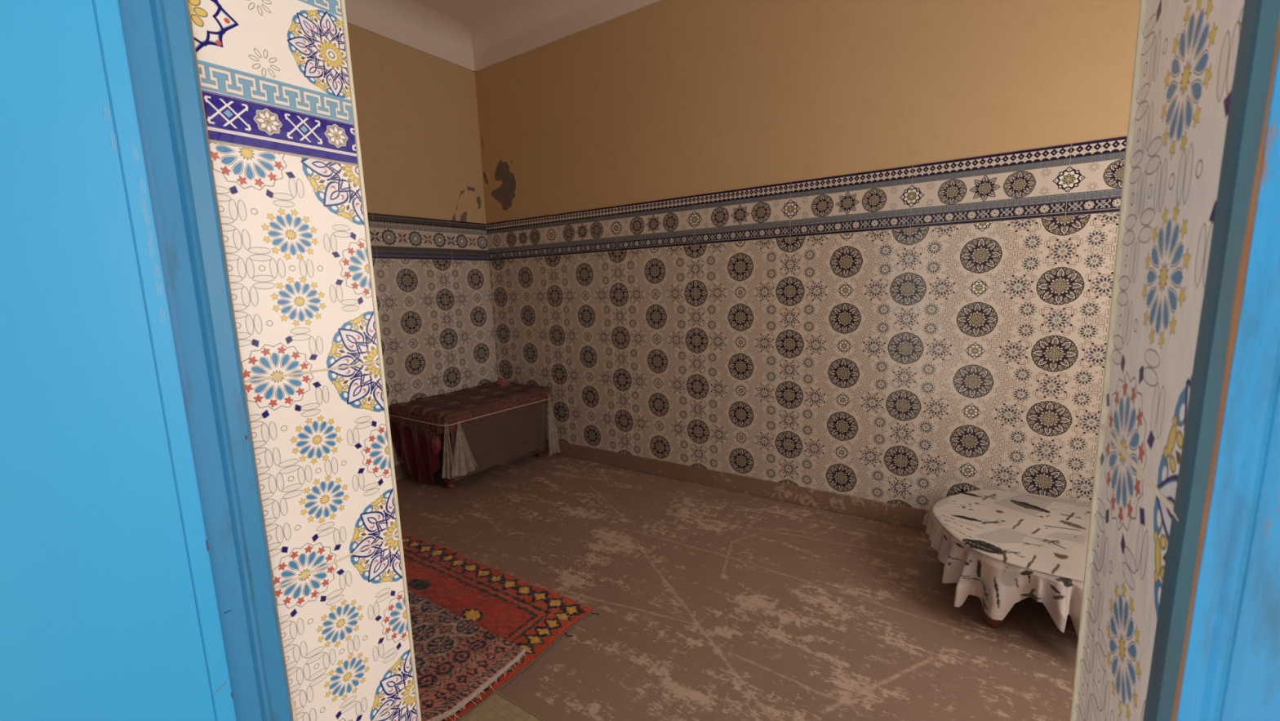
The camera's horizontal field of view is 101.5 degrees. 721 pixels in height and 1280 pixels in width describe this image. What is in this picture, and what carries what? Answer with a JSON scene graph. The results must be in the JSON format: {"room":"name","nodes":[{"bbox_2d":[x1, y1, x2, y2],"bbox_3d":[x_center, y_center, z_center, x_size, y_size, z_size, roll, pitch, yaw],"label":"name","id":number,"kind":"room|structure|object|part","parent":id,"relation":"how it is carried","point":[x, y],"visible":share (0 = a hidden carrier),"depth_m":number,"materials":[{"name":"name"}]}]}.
{"room":"traditional dwelling","nodes":[
{"label":"traditional dwelling","id":0,"kind":"room"},
{"bbox_2d":[346,22,497,465],"bbox_3d":[-2.107,-0.590,3.268,0.250,3.014,2.748,4,10,34],"label":"wall","id":1,"kind":"structure","parent":0,"point":[417,115],"depth_m":3.81,"materials":[{"name":"paint"}]},
{"bbox_2d":[344,0,475,71],"bbox_3d":[-1.949,-2.207,3.033,0.500,0.240,2.890,4,10,34],"label":"trim","id":2,"kind":"structure","parent":1,"relation":"attached to","point":[411,24],"depth_m":3.63,"materials":[{"name":"white paint"}]},
{"bbox_2d":[394,446,452,479],"bbox_3d":[-1.886,0.836,3.509,0.020,0.108,2.490,4,10,34],"label":"baseboard","id":3,"kind":"structure","parent":1,"relation":"attached to","point":[400,473],"depth_m":3.75,"materials":[{"name":"brown wood"}]},
{"bbox_2d":[411,0,526,26],"bbox_3d":[0.081,-2.262,1.649,5.500,0.182,2.990,4,10,34],"label":"ceiling","id":4,"kind":"structure","parent":0,"point":[468,13],"depth_m":3.58,"materials":[{"name":"white paint"}]},
{"bbox_2d":[188,0,1244,720],"bbox_3d":[-0.597,-0.274,0.778,5.450,3.014,0.252,4,10,34],"label":"wall","id":5,"kind":"structure","parent":0,"point":[277,89],"depth_m":0.71,"materials":[{"name":"tile"}]},
{"bbox_2d":[0,0,236,720],"bbox_3d":[-0.643,0.173,0.553,0.051,2.180,0.268,4,10,34],"label":"door","id":6,"kind":"structure","parent":5,"relation":"in","point":[108,607],"depth_m":0.56,"materials":[{"name":"blue paint"}]},
{"bbox_2d":[117,0,293,720],"bbox_3d":[-0.588,0.126,0.684,0.112,2.250,0.117,4,10,34],"label":"trim","id":7,"kind":"structure","parent":5,"relation":"attached to","point":[158,34],"depth_m":0.65,"materials":[{"name":"blue paint"}]},
{"bbox_2d":[1142,0,1279,720],"bbox_3d":[0.282,0.168,0.201,0.122,2.250,0.051,4,10,34],"label":"trim","id":8,"kind":"structure","parent":5,"relation":"attached to","point":[1215,656],"depth_m":0.20,"materials":[{"name":"blue paint"}]},
{"bbox_2d":[395,449,1078,720],"bbox_3d":[0.177,1.077,2.118,5.400,0.100,2.950,4,10,34],"label":"floor","id":9,"kind":"structure","parent":0,"point":[712,603],"depth_m":2.12,"materials":[{"name":"brown concrete"}]},
{"bbox_2d":[411,391,545,488],"bbox_3d":[-1.211,0.539,3.901,0.560,0.535,0.915,4,10,34],"label":"wooden bench","id":10,"kind":"object","parent":9,"relation":"on","point":[450,482],"visible":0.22,"depth_m":3.53,"materials":[{"name":"brown wood"}]},
{"bbox_3d":[-1.297,0.645,3.530,0.082,0.440,0.082,4,10,34],"label":"leg","id":11,"kind":"part","parent":10,"relation":"part of","materials":[{"name":"white fabric"}]},
{"bbox_2d":[388,382,551,480],"bbox_3d":[-1.213,0.481,3.881,0.650,0.456,0.999,4,10,34],"label":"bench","id":12,"kind":"object","parent":10,"relation":"on","point":[496,438],"visible":0.94,"depth_m":3.69,"materials":[{"name":"brown fabric"}]},
{"bbox_2d":[388,412,440,484],"bbox_3d":[-1.502,0.608,3.553,0.607,0.490,0.104,4,10,36],"label":"cloth","id":13,"kind":"object","parent":12,"relation":"hanging from","point":[419,451],"visible":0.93,"depth_m":3.57,"materials":[{"name":"red fabric"}]},
{"bbox_2d":[441,395,560,478],"bbox_3d":[-1.181,0.547,3.858,0.659,0.470,1.024,4,10,34],"label":"cloth","id":14,"kind":"object","parent":12,"relation":"on","point":[468,464],"visible":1,"depth_m":3.36,"materials":[{"name":"sheer white fabric"}]},
{"bbox_2d":[388,396,554,426],"bbox_3d":[-1.194,0.332,3.827,0.628,0.030,1.001,4,10,34],"label":"string","id":15,"kind":"object","parent":14,"relation":"attached to","point":[553,397],"visible":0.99,"depth_m":3.48,"materials":[{"name":"white fabric"}]},
{"bbox_2d":[495,377,510,386],"bbox_3d":[-1.119,0.172,4.257,0.138,0.060,0.094,4,10,34],"label":"crumpled cloth","id":16,"kind":"object","parent":12,"relation":"on","point":[500,381],"visible":1,"depth_m":4.22,"materials":[{"name":"pink fabric"}]},
{"bbox_3d":[-0.796,0.541,4.118,0.082,0.440,0.082,4,10,34],"label":"leg","id":17,"kind":"part","parent":10,"relation":"part of","materials":[{"name":"brown wood"}]},
{"bbox_2d":[400,530,599,720],"bbox_3d":[-1.119,1.046,2.197,1.657,0.023,0.993,4,10,34],"label":"rug","id":18,"kind":"object","parent":9,"relation":"on","point":[530,616],"visible":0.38,"depth_m":2.22,"materials":[{"name":"fabric"}]},
{"bbox_2d":[407,589,531,720],"bbox_3d":[-1.175,1.064,2.011,1.469,0.024,0.679,4,10,34],"label":"patterned rug","id":19,"kind":"object","parent":18,"relation":"on","point":[456,658],"visible":0.23,"depth_m":1.87,"materials":[{"name":"fabric"}]},
{"bbox_3d":[-0.628,1.098,1.641,0.082,0.009,0.674,6,12,44],"label":"selvedge cord","id":20,"kind":"part","parent":19,"relation":"part of","materials":[{"name":"fabric"}]},
{"bbox_2d":[459,690,547,720],"bbox_3d":[-0.636,1.153,1.425,1.022,0.006,0.711,4,10,34],"label":"mat","id":21,"kind":"object","parent":9,"relation":"on","point":[498,707],"visible":0.11,"depth_m":1.65,"materials":[{"name":"beige wicker"}]},
{"bbox_2d":[981,602,1004,627],"bbox_3d":[1.643,0.826,2.131,0.766,0.293,0.766,4,10,34],"label":"round table","id":22,"kind":"object","parent":9,"relation":"on","point":[990,622],"visible":0.15,"depth_m":1.96,"materials":[{"name":"brown wood"}]},
{"bbox_2d":[923,489,1090,637],"bbox_3d":[1.632,0.800,2.117,0.874,0.250,0.853,4,10,34],"label":"tablecloth","id":23,"kind":"object","parent":22,"relation":"on","point":[1003,548],"visible":0.7,"depth_m":2.01,"materials":[{"name":"white fabric"}]},
{"bbox_2d":[475,0,1140,510],"bbox_3d":[0.902,-0.659,3.038,5.400,3.014,0.250,4,10,34],"label":"wall","id":24,"kind":"structure","parent":0,"point":[865,249],"depth_m":2.83,"materials":[{"name":"tile"}]},
{"bbox_2d":[468,0,662,71],"bbox_3d":[0.750,-2.243,2.657,5.400,0.240,0.500,4,10,34],"label":"trim","id":25,"kind":"structure","parent":24,"relation":"attached to","point":[528,25],"depth_m":3.65,"materials":[{"name":"white paint"}]},
{"bbox_2d":[544,439,928,529],"bbox_3d":[0.880,0.796,3.146,5.000,0.108,0.020,4,10,34],"label":"baseboard","id":26,"kind":"structure","parent":24,"relation":"attached to","point":[906,516],"depth_m":3.23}
]}

